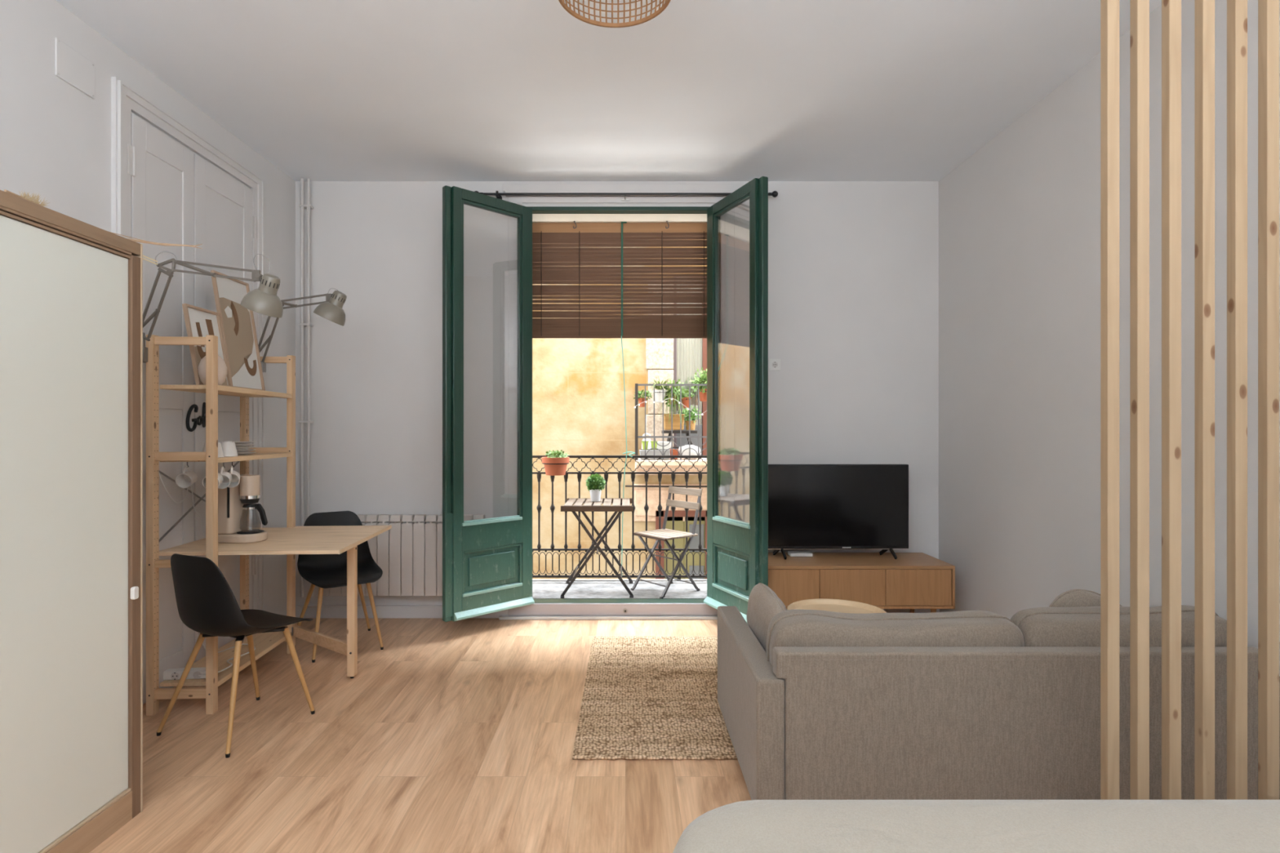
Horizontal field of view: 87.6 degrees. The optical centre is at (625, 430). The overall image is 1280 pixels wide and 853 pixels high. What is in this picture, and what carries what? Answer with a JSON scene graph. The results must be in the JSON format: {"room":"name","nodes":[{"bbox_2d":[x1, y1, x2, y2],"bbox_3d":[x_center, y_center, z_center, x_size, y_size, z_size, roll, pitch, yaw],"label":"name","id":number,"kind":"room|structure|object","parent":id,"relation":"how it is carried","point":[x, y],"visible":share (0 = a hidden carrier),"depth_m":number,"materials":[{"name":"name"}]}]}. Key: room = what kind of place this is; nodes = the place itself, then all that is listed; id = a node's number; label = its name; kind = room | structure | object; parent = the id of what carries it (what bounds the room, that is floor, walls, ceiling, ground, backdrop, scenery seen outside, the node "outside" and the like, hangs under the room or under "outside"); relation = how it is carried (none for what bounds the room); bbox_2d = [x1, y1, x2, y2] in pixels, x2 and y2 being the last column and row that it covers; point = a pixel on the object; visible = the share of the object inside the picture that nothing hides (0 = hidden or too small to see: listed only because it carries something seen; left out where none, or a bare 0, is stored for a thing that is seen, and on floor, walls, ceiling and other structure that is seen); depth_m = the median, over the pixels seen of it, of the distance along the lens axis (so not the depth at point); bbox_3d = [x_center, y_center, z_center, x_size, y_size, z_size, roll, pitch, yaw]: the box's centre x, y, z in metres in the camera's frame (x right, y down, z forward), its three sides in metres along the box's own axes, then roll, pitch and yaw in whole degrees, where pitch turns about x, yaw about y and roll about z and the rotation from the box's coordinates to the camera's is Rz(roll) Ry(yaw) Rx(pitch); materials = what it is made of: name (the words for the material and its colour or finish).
{"room":"studio apartment","nodes":[
{"label":"studio apartment","id":0,"kind":"room"},
{"bbox_2d":[0,0,295,704],"bbox_3d":[-2.510,-0.222,0.850,0.300,3.123,8.300,0,0,0],"label":"wall","id":1,"kind":"structure","parent":0,"point":[55,138],"depth_m":2.95,"materials":[{"name":"white paint"}]},
{"bbox_2d":[54,37,94,98],"bbox_3d":[-2.355,-1.548,2.857,0.010,0.156,0.200,0,0,0],"label":"access panel","id":2,"kind":"object","parent":1,"relation":"in","point":[72,67],"visible":1,"depth_m":2.85,"materials":[{"name":"white paint"}]},
{"bbox_2d":[111,76,264,702],"bbox_3d":[-2.342,-0.142,3.680,0.036,2.965,1.240,0,0,0],"label":"door","id":3,"kind":"structure","parent":1,"relation":"in","point":[162,191],"depth_m":3.52,"materials":[{"name":"white wood"}]},
{"bbox_2d":[186,402,205,431],"bbox_3d":[-2.338,-0.079,3.676,0.018,0.172,0.249,0,0,0],"label":"coffee sign","id":4,"kind":"object","parent":3,"relation":"attached to","point":[202,419],"visible":0.57,"depth_m":3.62,"materials":[{"name":"black metal"}]},
{"bbox_2d":[89,617,751,852],"bbox_3d":[-0.059,1.465,0.850,5.201,0.250,8.300,0,0,0],"label":"floor","id":5,"kind":"structure","parent":0,"point":[459,736],"depth_m":2.70,"materials":[{"name":"brown wood"}]},
{"bbox_2d":[0,190,142,852],"bbox_3d":[-2.014,0.343,1.298,0.652,1.995,2.095,0,0,0],"label":"wardrobe","id":6,"kind":"object","parent":5,"relation":"on","point":[71,289],"visible":1,"depth_m":2.05,"materials":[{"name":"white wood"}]},
{"bbox_2d":[4,189,49,206],"bbox_3d":[-1.730,-0.679,1.927,0.030,0.037,0.135,0,0,0],"label":"bunch","id":7,"kind":"object","parent":6,"relation":"on","point":[33,199],"visible":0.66,"depth_m":1.94,"materials":[{"name":"beige plant"}]},
{"bbox_2d":[110,231,202,248],"bbox_3d":[-1.722,-0.673,2.299,0.102,0.026,0.451,0,0,35],"label":"dried stems","id":8,"kind":"object","parent":6,"relation":"on","point":[134,239],"visible":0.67,"depth_m":2.38,"materials":[{"name":"beige plant"}]},
{"bbox_2d":[146,334,295,715],"bbox_3d":[-2.125,0.445,3.580,0.309,1.790,0.891,0,0,-3],"label":"shelving unit","id":9,"kind":"object","parent":5,"relation":"on","point":[214,661],"depth_m":3.16,"materials":[{"name":"brown wood"}]},
{"bbox_2d":[170,672,178,679],"bbox_3d":[-2.170,1.183,3.214,0.037,0.037,0.006,0,0,-7],"label":"socket","id":10,"kind":"object","parent":9,"relation":"attached to","point":[174,676],"depth_m":3.21,"materials":[{"name":"grey plastic"}]},
{"bbox_2d":[159,473,204,534],"bbox_3d":[-2.247,0.365,3.379,0.014,0.392,0.404,0,0,-4],"label":"cable","id":11,"kind":"object","parent":9,"relation":"hanging from","point":[159,473],"visible":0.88,"depth_m":3.42,"materials":[{"name":"black plastic"}]},
{"bbox_2d":[175,462,197,488],"bbox_3d":[-2.132,0.216,3.248,0.075,0.128,0.084,0,0,0],"label":"mug","id":12,"kind":"object","parent":9,"relation":"hanging from","point":[184,480],"visible":0.98,"depth_m":3.24,"materials":[{"name":"white ceramic"}]},
{"bbox_2d":[192,671,200,679],"bbox_3d":[-2.071,1.183,3.227,0.037,0.037,0.006,0,0,-7],"label":"socket","id":13,"kind":"object","parent":9,"relation":"attached to","point":[195,673],"depth_m":3.22,"materials":[{"name":"grey plastic"}]},
{"bbox_2d":[182,303,231,386],"bbox_3d":[-2.109,-0.419,3.370,0.085,0.397,0.270,0,0,0],"label":"picture frame","id":14,"kind":"object","parent":9,"relation":"on","point":[199,322],"visible":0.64,"depth_m":3.34,"materials":[{"name":"beige wood"}]},
{"bbox_2d":[198,355,226,385],"bbox_3d":[-2.008,-0.311,3.245,0.120,0.185,0.120,0,0,0],"label":"round vase","id":15,"kind":"object","parent":9,"relation":"on","point":[222,368],"visible":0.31,"depth_m":3.22,"materials":[{"name":"beige ceramic"}]},
{"bbox_2d":[202,472,222,488],"bbox_3d":[-1.982,0.222,3.214,0.075,0.128,0.084,0,0,-6],"label":"mug","id":16,"kind":"object","parent":9,"relation":"hanging from","point":[220,478],"visible":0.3,"depth_m":3.20,"materials":[{"name":"white ceramic"}]},
{"bbox_2d":[142,251,283,363],"bbox_3d":[-1.928,-0.571,3.045,0.753,0.502,0.171,0,0,5],"label":"lamp","id":17,"kind":"object","parent":9,"relation":"attached to","point":[264,300],"visible":0.94,"depth_m":3.04,"materials":[{"name":"grey metal"}]},
{"bbox_2d":[202,442,223,457],"bbox_3d":[-2.030,0.093,3.280,0.095,0.077,0.095,0,0,0],"label":"cup","id":18,"kind":"object","parent":9,"relation":"on","point":[220,454],"visible":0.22,"depth_m":3.27,"materials":[{"name":"white ceramic"}]},
{"bbox_2d":[217,462,232,488],"bbox_3d":[-1.977,0.222,3.284,0.075,0.128,0.084,0,0,-11],"label":"mug","id":19,"kind":"object","parent":9,"relation":"hanging from","point":[228,478],"visible":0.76,"depth_m":3.29,"materials":[{"name":"white ceramic"}]},
{"bbox_2d":[197,631,255,676],"bbox_3d":[-2.139,0.923,3.473,0.288,0.567,0.534,0,0,0],"label":"power cable","id":20,"kind":"object","parent":9,"relation":"on","point":[204,646],"visible":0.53,"depth_m":3.52,"materials":[{"name":"white plastic"}]},
{"bbox_2d":[220,440,238,456],"bbox_3d":[-2.030,0.093,3.400,0.095,0.077,0.095,0,0,0],"label":"cup","id":21,"kind":"object","parent":9,"relation":"on","point":[228,448],"visible":0.83,"depth_m":3.37,"materials":[{"name":"white ceramic"}]},
{"bbox_2d":[222,462,239,487],"bbox_3d":[-1.975,0.222,3.354,0.075,0.128,0.084,0,0,-17],"label":"mug","id":22,"kind":"object","parent":9,"relation":"hanging from","point":[235,481],"visible":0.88,"depth_m":3.36,"materials":[{"name":"white ceramic"}]},
{"bbox_2d":[210,270,265,391],"bbox_3d":[-2.128,-0.533,3.674,0.115,0.625,0.327,0,0,0],"label":"picture frame","id":23,"kind":"object","parent":9,"relation":"on","point":[237,322],"visible":0.74,"depth_m":3.67,"materials":[{"name":"beige paper"}]},
{"bbox_2d":[237,452,255,455],"bbox_3d":[-2.085,0.125,3.600,0.159,0.014,0.159,0,0,0],"label":"saucer","id":24,"kind":"object","parent":9,"relation":"on","point":[238,453],"visible":0.48,"depth_m":3.57,"materials":[{"name":"white ceramic"}]},
{"bbox_2d":[236,448,255,452],"bbox_3d":[-2.086,0.110,3.600,0.159,0.014,0.159,0,0,0],"label":"saucer","id":25,"kind":"object","parent":24,"relation":"on","point":[247,450],"visible":0.55,"depth_m":3.57,"materials":[{"name":"white ceramic"}]},
{"bbox_2d":[235,446,255,449],"bbox_3d":[-2.086,0.096,3.600,0.159,0.014,0.159,0,0,0],"label":"saucer","id":26,"kind":"object","parent":25,"relation":"on","point":[240,447],"visible":0.59,"depth_m":3.58,"materials":[{"name":"white ceramic"}]},
{"bbox_2d":[257,288,346,372],"bbox_3d":[-1.899,-0.577,3.917,0.581,0.503,0.184,0,0,19],"label":"lamp","id":27,"kind":"object","parent":9,"relation":"attached to","point":[331,309],"visible":0.87,"depth_m":3.85,"materials":[{"name":"silver metal"}]},
{"bbox_2d":[156,553,315,758],"bbox_3d":[-1.744,0.935,3.038,0.481,0.812,0.490,0,0,25],"label":"shell chair","id":28,"kind":"object","parent":5,"relation":"on","point":[206,604],"visible":1,"depth_m":2.84,"materials":[{"name":"black plastic"}]},
{"bbox_2d":[159,524,391,678],"bbox_3d":[-1.835,0.960,3.627,0.860,0.761,0.854,0,0,-3],"label":"desk","id":29,"kind":"object","parent":5,"relation":"on","point":[301,540],"visible":0.97,"depth_m":3.59,"materials":[{"name":"brown wood"}]},
{"bbox_2d":[217,474,267,543],"bbox_3d":[-2.026,0.407,3.502,0.270,0.345,0.170,0,0,6],"label":"coffee maker","id":30,"kind":"object","parent":29,"relation":"on","point":[231,500],"visible":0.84,"depth_m":3.45,"materials":[{"name":"beige plastic"}]},
{"bbox_2d":[240,497,259,503],"bbox_3d":[-1.969,0.368,3.496,0.092,0.022,0.092,0,0,6],"label":"lid","id":31,"kind":"object","parent":30,"relation":"attached to","point":[242,500],"depth_m":3.46,"materials":[{"name":"black plastic"}]},
{"bbox_2d":[239,503,267,532],"bbox_3d":[-1.945,0.456,3.494,0.142,0.144,0.100,0,0,6],"label":"glass jug","id":32,"kind":"object","parent":30,"relation":"on","point":[259,507],"visible":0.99,"depth_m":3.48,"materials":[{"name":"clear glass"}]},
{"bbox_2d":[297,511,383,662],"bbox_3d":[-1.770,0.935,4.141,0.481,0.812,0.490,0,0,-35],"label":"shell chair","id":33,"kind":"object","parent":5,"relation":"on","point":[322,571],"visible":0.75,"depth_m":4.22,"materials":[{"name":"black plastic"}]},
{"bbox_2d":[498,615,717,619],"bbox_3d":[-0.048,1.330,4.735,1.695,0.020,0.030,0,0,0],"label":"threshold strip","id":34,"kind":"object","parent":5,"relation":"on","point":[501,617],"visible":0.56,"depth_m":4.72,"materials":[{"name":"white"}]},
{"bbox_2d":[572,636,737,759],"bbox_3d":[0.751,1.331,3.507,1.938,0.016,1.610,0,0,0],"label":"jute rug","id":35,"kind":"object","parent":5,"relation":"on","point":[650,698],"visible":0.41,"depth_m":3.25,"materials":[{"name":"carpet"}]},
{"bbox_2d":[786,599,886,613],"bbox_3d":[1.100,1.133,3.465,0.502,0.392,0.502,0,0,0],"label":"tray table","id":36,"kind":"object","parent":35,"relation":"on","point":[821,606],"visible":0.38,"depth_m":3.62,"materials":[{"name":"brown wood"}]},
{"bbox_2d":[768,552,955,613],"bbox_3d":[1.452,1.103,4.490,1.305,0.475,0.470,0,0,0],"label":"tv cabinet","id":37,"kind":"object","parent":5,"relation":"on","point":[911,581],"visible":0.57,"depth_m":4.26,"materials":[{"name":"brown wood"}]},
{"bbox_2d":[787,551,812,556],"bbox_3d":[1.205,0.852,4.598,0.150,0.023,0.085,0,0,0],"label":"box","id":38,"kind":"object","parent":37,"relation":"on","point":[792,553],"visible":1,"depth_m":4.55,"materials":[{"name":"white plastic"}]},
{"bbox_2d":[768,464,908,559],"bbox_3d":[1.441,0.549,4.550,0.974,0.636,0.184,0,0,0],"label":"television","id":39,"kind":"object","parent":37,"relation":"on","point":[811,506],"visible":0.91,"depth_m":4.53,"materials":[{"name":"black plastic"}]},
{"bbox_2d":[672,800,1279,852],"bbox_3d":[1.141,1.058,0.427,2.145,0.563,2.088,0,0,0],"label":"bed","id":40,"kind":"object","parent":5,"relation":"on","point":[752,826],"visible":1,"depth_m":1.31,"materials":[{"name":"beige fabric"}]},
{"bbox_2d":[717,606,1279,799],"bbox_3d":[1.336,1.042,2.714,1.792,0.597,0.973,0,0,0],"label":"sofa","id":41,"kind":"object","parent":5,"relation":"on","point":[818,722],"visible":0.66,"depth_m":2.23,"materials":[{"name":"beige fabric"}]},
{"bbox_2d":[747,583,786,653],"bbox_3d":[0.600,0.807,2.781,0.110,0.298,0.386,0,0,-11],"label":"throw pillow","id":42,"kind":"object","parent":41,"relation":"on","point":[763,604],"visible":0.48,"depth_m":2.75,"materials":[{"name":"beige fabric"}]},
{"bbox_2d":[767,610,1022,666],"bbox_3d":[0.961,0.875,2.422,0.893,0.428,0.235,0,0,0],"label":"cushion","id":43,"kind":"object","parent":41,"relation":"on","point":[956,628],"visible":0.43,"depth_m":2.32,"materials":[{"name":"beige fabric"}]},
{"bbox_2d":[1051,587,1124,607],"bbox_3d":[1.899,0.808,2.724,0.390,0.340,0.144,0,0,-4],"label":"throw pillow","id":44,"kind":"object","parent":41,"relation":"on","point":[1071,597],"visible":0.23,"depth_m":2.67,"materials":[{"name":"beige fabric"}]},
{"bbox_2d":[1009,605,1226,646],"bbox_3d":[1.790,0.871,2.428,0.773,0.446,0.251,0,0,-2],"label":"cushion","id":45,"kind":"object","parent":41,"relation":"on","point":[1039,626],"visible":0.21,"depth_m":2.33,"materials":[{"name":"beige fabric"}]},
{"bbox_2d":[1100,0,1119,799],"bbox_3d":[1.392,-0.222,1.915,0.034,3.123,0.029,0,0,0],"label":"post","id":46,"kind":"object","parent":5,"relation":"on","point":[1109,9],"visible":1,"depth_m":1.90,"materials":[{"name":"brown wood"}]},
{"bbox_2d":[1129,0,1149,799],"bbox_3d":[1.477,-0.222,1.915,0.034,3.123,0.029,0,0,0],"label":"post","id":47,"kind":"object","parent":5,"relation":"on","point":[1139,9],"visible":1,"depth_m":1.90,"materials":[{"name":"brown wood"}]},
{"bbox_2d":[1161,0,1181,799],"bbox_3d":[1.568,-0.222,1.915,0.034,3.123,0.029,0,0,0],"label":"post","id":48,"kind":"object","parent":5,"relation":"on","point":[1171,9],"visible":1,"depth_m":1.90,"materials":[{"name":"brown wood"}]},
{"bbox_2d":[1194,0,1214,799],"bbox_3d":[1.664,-0.222,1.915,0.034,3.123,0.029,0,0,0],"label":"post","id":49,"kind":"object","parent":5,"relation":"on","point":[1204,10],"visible":1,"depth_m":1.90,"materials":[{"name":"brown wood"}]},
{"bbox_2d":[1226,0,1247,799],"bbox_3d":[1.757,-0.222,1.915,0.034,3.123,0.029,0,0,0],"label":"post","id":50,"kind":"object","parent":5,"relation":"on","point":[1237,10],"visible":1,"depth_m":1.90,"materials":[{"name":"brown wood"}]},
{"bbox_2d":[1257,0,1279,799],"bbox_3d":[1.847,-0.222,1.915,0.034,3.123,0.029,0,0,0],"label":"post","id":51,"kind":"object","parent":5,"relation":"on","point":[1268,10],"visible":1,"depth_m":1.90,"materials":[{"name":"brown wood"}]},
{"bbox_2d":[56,0,1161,181],"bbox_3d":[-0.059,-1.908,0.850,5.201,0.250,8.300,0,0,0],"label":"ceiling","id":52,"kind":"structure","parent":0,"point":[322,90],"depth_m":3.38,"materials":[{"name":"paint"}]},
{"bbox_2d":[558,0,670,27],"bbox_3d":[-0.035,-1.593,2.135,0.381,0.380,0.381,0,0,0],"label":"ceiling lamp","id":53,"kind":"object","parent":52,"relation":"hanging from","point":[568,9],"visible":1,"depth_m":2.30,"materials":[{"name":"wicker"}]},
{"bbox_2d":[295,181,938,604],"bbox_3d":[-0.059,-0.222,4.885,4.601,3.123,0.230,0,0,0],"label":"wall","id":54,"kind":"structure","parent":0,"point":[853,266],"depth_m":4.77,"materials":[{"name":"white paint"}]},
{"bbox_2d":[298,177,313,597],"bbox_3d":[-2.268,-0.301,4.740,0.080,2.963,0.059,0,0,0],"label":"pipes","id":55,"kind":"object","parent":54,"relation":"attached to","point":[302,206],"visible":0.77,"depth_m":4.71,"materials":[{"name":"grey metal"}]},
{"bbox_2d":[317,514,484,595],"bbox_3d":[-1.602,0.874,4.695,1.239,0.561,0.150,0,0,0],"label":"radiator","id":56,"kind":"object","parent":54,"relation":"attached to","point":[409,554],"visible":0.52,"depth_m":4.64,"materials":[{"name":"white metal"}]},
{"bbox_2d":[295,604,508,617],"bbox_3d":[-1.577,1.295,4.759,1.565,0.090,0.022,0,0,0],"label":"baseboard","id":57,"kind":"structure","parent":54,"relation":"attached to","point":[326,611],"depth_m":4.75,"materials":[{"name":"white"}]},
{"bbox_2d":[442,185,534,622],"bbox_3d":[-0.909,-0.172,4.511,0.690,2.809,0.100,0,0,-44],"label":"door","id":58,"kind":"structure","parent":54,"relation":"in","point":[487,562],"depth_m":4.40,"materials":[{"name":"green paint"}]},
{"bbox_2d":[508,603,717,615],"bbox_3d":[-0.028,1.278,4.760,1.615,0.085,0.020,0,0,0],"label":"step","id":59,"kind":"structure","parent":54,"relation":"attached to","point":[535,609],"depth_m":4.75,"materials":[{"name":"grey stone"}]},
{"bbox_2d":[532,213,706,222],"bbox_3d":[-0.028,-0.185,4.970,1.455,2.850,0.260,0,0,0],"label":"reveal","id":60,"kind":"structure","parent":54,"relation":"attached to","point":[536,218],"depth_m":4.98,"materials":[{"name":"white paint"}]},
{"bbox_2d":[532,221,706,337],"bbox_3d":[-0.020,-1.154,5.074,1.400,0.897,0.077,0,0,0],"label":"blind","id":61,"kind":"object","parent":54,"relation":"attached to","point":[612,259],"visible":0.8,"depth_m":5.09,"materials":[{"name":"brown wood"}]},
{"bbox_2d":[621,335,635,564],"bbox_3d":[0.025,0.249,5.325,0.117,1.941,0.517,0,0,0],"label":"string","id":62,"kind":"object","parent":61,"relation":"hanging from","point":[626,452],"visible":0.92,"depth_m":5.56,"materials":[{"name":"teal fabric"}]},
{"bbox_2d":[502,183,740,603],"bbox_3d":[-0.028,-0.250,4.810,1.695,3.020,0.140,0,0,0],"label":"door frame","id":63,"kind":"structure","parent":54,"relation":"attached to","point":[727,220],"depth_m":4.76,"materials":[{"name":"white"}]},
{"bbox_2d":[474,191,777,199],"bbox_3d":[0.003,-1.660,4.714,2.139,0.044,0.112,0,0,0],"label":"curtain rod","id":64,"kind":"object","parent":54,"relation":"attached to","point":[775,193],"visible":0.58,"depth_m":4.67,"materials":[{"name":"black metal"}]},
{"bbox_2d":[703,176,768,625],"bbox_3d":[0.717,-0.172,4.439,0.100,2.809,0.683,0,0,-22],"label":"door","id":65,"kind":"structure","parent":54,"relation":"in","point":[737,551],"depth_m":4.23,"materials":[{"name":"green paint"}]},
{"bbox_2d":[768,359,780,370],"bbox_3d":[1.068,-0.470,4.764,0.084,0.084,0.011,0,0,0],"label":"wall socket","id":66,"kind":"object","parent":54,"relation":"attached to","point":[774,364],"visible":1,"depth_m":4.76,"materials":[{"name":"white plastic"}]},
{"bbox_2d":[786,608,939,613],"bbox_3d":[1.500,1.295,4.759,1.481,0.090,0.022,0,0,0],"label":"baseboard","id":67,"kind":"structure","parent":54,"relation":"attached to","point":[887,611],"depth_m":4.75,"materials":[{"name":"white"}]},
{"bbox_2d":[938,0,1279,676],"bbox_3d":[2.391,-0.222,0.850,0.300,3.123,8.300,0,0,0],"label":"wall","id":68,"kind":"structure","parent":0,"point":[1020,217],"depth_m":3.44,"materials":[{"name":"white paint"}]},
{"bbox_3d":[0.000,-1.660,5.060,32.000,18.000,0.120,0,0,0],"label":"wall","id":69,"kind":"structure","parent":0,"visible":0},
{"bbox_2d":[532,578,706,599],"bbox_3d":[0.000,1.330,5.270,3.500,0.140,0.780,0,0,0],"label":"balcony slab","id":70,"kind":"object","parent":69,"relation":"attached to","point":[542,588],"visible":0.04,"depth_m":5.30,"materials":[{"name":"grey concrete"}]},
{"bbox_2d":[560,497,633,598],"bbox_3d":[-0.213,0.910,5.250,0.550,0.701,0.560,0,0,0],"label":"folding table","id":71,"kind":"object","parent":70,"relation":"on","point":[619,504],"visible":0.98,"depth_m":5.02,"materials":[{"name":"brown wood"}]},
{"bbox_2d":[585,473,605,501],"bbox_3d":[-0.234,0.448,5.278,0.165,0.221,0.161,0,0,0],"label":"potted plant","id":72,"kind":"object","parent":71,"relation":"on","point":[595,483],"visible":1,"depth_m":5.24,"materials":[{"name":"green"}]},
{"bbox_2d":[532,455,706,581],"bbox_3d":[-0.003,0.735,5.360,3.510,1.050,0.520,0,0,0],"label":"balcony railing","id":73,"kind":"object","parent":70,"relation":"on","point":[539,473],"visible":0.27,"depth_m":5.59,"materials":[{"name":"black metal"}]},
{"bbox_2d":[542,449,569,475],"bbox_3d":[-0.572,0.261,5.470,0.228,0.208,0.227,0,0,39],"label":"terracotta planter","id":74,"kind":"object","parent":73,"relation":"hanging from","point":[554,465],"visible":1,"depth_m":5.40,"materials":[{"name":"brown ceramic"}]},
{"bbox_2d":[631,485,702,599],"bbox_3d":[0.324,0.860,5.248,0.431,0.803,0.380,0,0,-38],"label":"folding chair","id":75,"kind":"object","parent":70,"relation":"on","point":[664,535],"visible":0.98,"depth_m":5.25,"materials":[{"name":"brown wood"}]},
{"label":"outside","id":76,"kind":"structure","parent":0,"visible":0},
{"bbox_3d":[0.000,7.440,7.600,34.000,0.200,5.000,0,0,0],"label":"ground","id":77,"kind":"structure","parent":76,"visible":0},
{"bbox_2d":[532,257,706,578],"bbox_3d":[0.000,0.040,9.900,32.000,14.600,0.400,0,0,0],"label":"wall","id":78,"kind":"structure","parent":77,"relation":"on","point":[578,390],"depth_m":9.70,"materials":[{"name":"paint"}]},
{"bbox_2d":[625,485,706,487],"bbox_3d":[0.800,0.807,9.635,1.600,0.029,0.034,0,0,0],"label":"cable","id":79,"kind":"object","parent":78,"relation":"attached to","point":[625,486],"visible":0.6,"depth_m":9.62,"materials":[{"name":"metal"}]},
{"bbox_2d":[634,484,706,521],"bbox_3d":[1.150,1.050,9.675,2.100,0.540,0.050,0,0,0],"label":"trim","id":80,"kind":"structure","parent":78,"relation":"attached to","point":[639,492],"depth_m":9.67,"materials":[{"name":"beige paint"}]},
{"bbox_2d":[635,276,706,460],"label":"window","id":81,"kind":"structure","parent":78,"relation":"in","point":[690,354],"depth_m":9.67,"materials":[{"name":"grey paint"}]},
{"bbox_2d":[633,389,652,407],"bbox_3d":[0.239,-0.445,9.073,0.252,0.250,0.273,0,0,0],"label":"potted plant","id":82,"kind":"object","parent":81,"relation":"hanging from","point":[642,399],"visible":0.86,"depth_m":9.04,"materials":[{"name":"green plant"}]},
{"bbox_2d":[643,377,679,402],"bbox_3d":[0.492,-0.556,9.057,0.531,0.351,0.527,0,0,0],"label":"potted plant","id":83,"kind":"object","parent":81,"relation":"hanging from","point":[659,391],"visible":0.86,"depth_m":9.02,"materials":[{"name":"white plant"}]},
{"bbox_2d":[634,398,706,415],"bbox_3d":[0.660,-0.317,8.905,1.083,0.232,0.032,0,0,0],"label":"string lights","id":84,"kind":"object","parent":81,"relation":"hanging from","point":[667,398],"visible":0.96,"depth_m":8.91,"materials":[{"name":"grey"}]},
{"bbox_2d":[653,377,688,427],"bbox_3d":[0.666,-0.361,9.102,0.501,0.720,0.490,0,0,-30],"label":"hanging planter","id":85,"kind":"object","parent":81,"relation":"hanging from","point":[675,391],"visible":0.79,"depth_m":9.06,"materials":[{"name":"green plant"}]},
{"bbox_2d":[677,387,695,408],"bbox_3d":[0.804,-0.444,9.069,0.227,0.280,0.249,0,0,-41],"label":"potted plant","id":86,"kind":"object","parent":81,"relation":"hanging from","point":[685,399],"visible":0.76,"depth_m":9.04,"materials":[{"name":"green plant"}]},
{"bbox_2d":[688,367,706,401],"bbox_3d":[1.075,-0.632,9.094,0.373,0.464,0.366,0,0,20],"label":"potted plant","id":87,"kind":"object","parent":81,"relation":"hanging from","point":[703,389],"visible":0.51,"depth_m":9.04,"materials":[{"name":"green plant"}]},
{"bbox_2d":[702,276,706,455],"bbox_3d":[1.365,-0.930,9.770,0.470,2.660,0.100,0,0,0],"label":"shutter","id":88,"kind":"object","parent":81,"relation":"attached to","point":[704,340],"depth_m":9.72,"materials":[{"name":"white paint"}]},
{"bbox_2d":[635,457,706,475],"bbox_3d":[1.170,0.520,9.290,2.060,0.240,0.820,0,0,0],"label":"balcony slab","id":89,"kind":"object","parent":78,"relation":"attached to","point":[646,464],"visible":0.32,"depth_m":9.10,"materials":[{"name":"beige concrete"}]},
{"bbox_2d":[641,433,652,449],"bbox_3d":[0.300,0.216,9.320,0.148,0.358,0.148,0,0,0],"label":"watering can","id":90,"kind":"object","parent":89,"relation":"on","point":[649,446],"visible":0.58,"depth_m":9.28,"materials":[{"name":"white"}]},
{"bbox_2d":[639,449,670,459],"bbox_3d":[0.400,0.328,9.120,0.418,0.135,0.140,0,0,0],"label":"planter box","id":91,"kind":"object","parent":89,"relation":"on","point":[651,452],"visible":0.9,"depth_m":9.05,"materials":[{"name":"grey"}]},
{"bbox_2d":[656,441,671,458],"bbox_3d":[0.520,0.275,9.340,0.238,0.240,0.160,0,0,0],"label":"crate","id":92,"kind":"object","parent":89,"relation":"on","point":[668,446],"visible":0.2,"depth_m":9.26,"materials":[{"name":"white"}]},
{"bbox_2d":[662,430,697,448],"bbox_3d":[0.760,0.202,9.400,0.480,0.404,0.300,0,0,0],"label":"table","id":93,"kind":"object","parent":89,"relation":"on","point":[686,432],"visible":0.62,"depth_m":9.25,"materials":[{"name":"black metal"}]},
{"bbox_2d":[663,413,684,430],"bbox_3d":[0.680,-0.117,9.380,0.300,0.223,0.251,0,0,0],"label":"wicker basket","id":94,"kind":"object","parent":93,"relation":"on","point":[676,417],"visible":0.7,"depth_m":9.26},
{"bbox_2d":[682,405,701,430],"bbox_3d":[0.910,-0.184,9.357,0.315,0.359,0.275,0,0,20],"label":"basket planter","id":95,"kind":"object","parent":93,"relation":"on","point":[693,416],"visible":0.79,"depth_m":9.32,"materials":[{"name":"green plant"}]},
{"bbox_2d":[677,444,700,459],"bbox_3d":[0.875,0.304,9.147,0.318,0.209,0.178,0,0,0],"label":"sack","id":96,"kind":"object","parent":89,"relation":"on","point":[686,452],"visible":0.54,"depth_m":9.07,"materials":[{"name":"white fabric"}]},
{"bbox_2d":[655,510,706,578],"bbox_3d":[0.970,2.050,9.680,1.060,1.780,0.080,0,0,0],"label":"door","id":97,"kind":"structure","parent":78,"relation":"in","point":[679,525],"depth_m":9.67,"materials":[{"name":"brown paint"}]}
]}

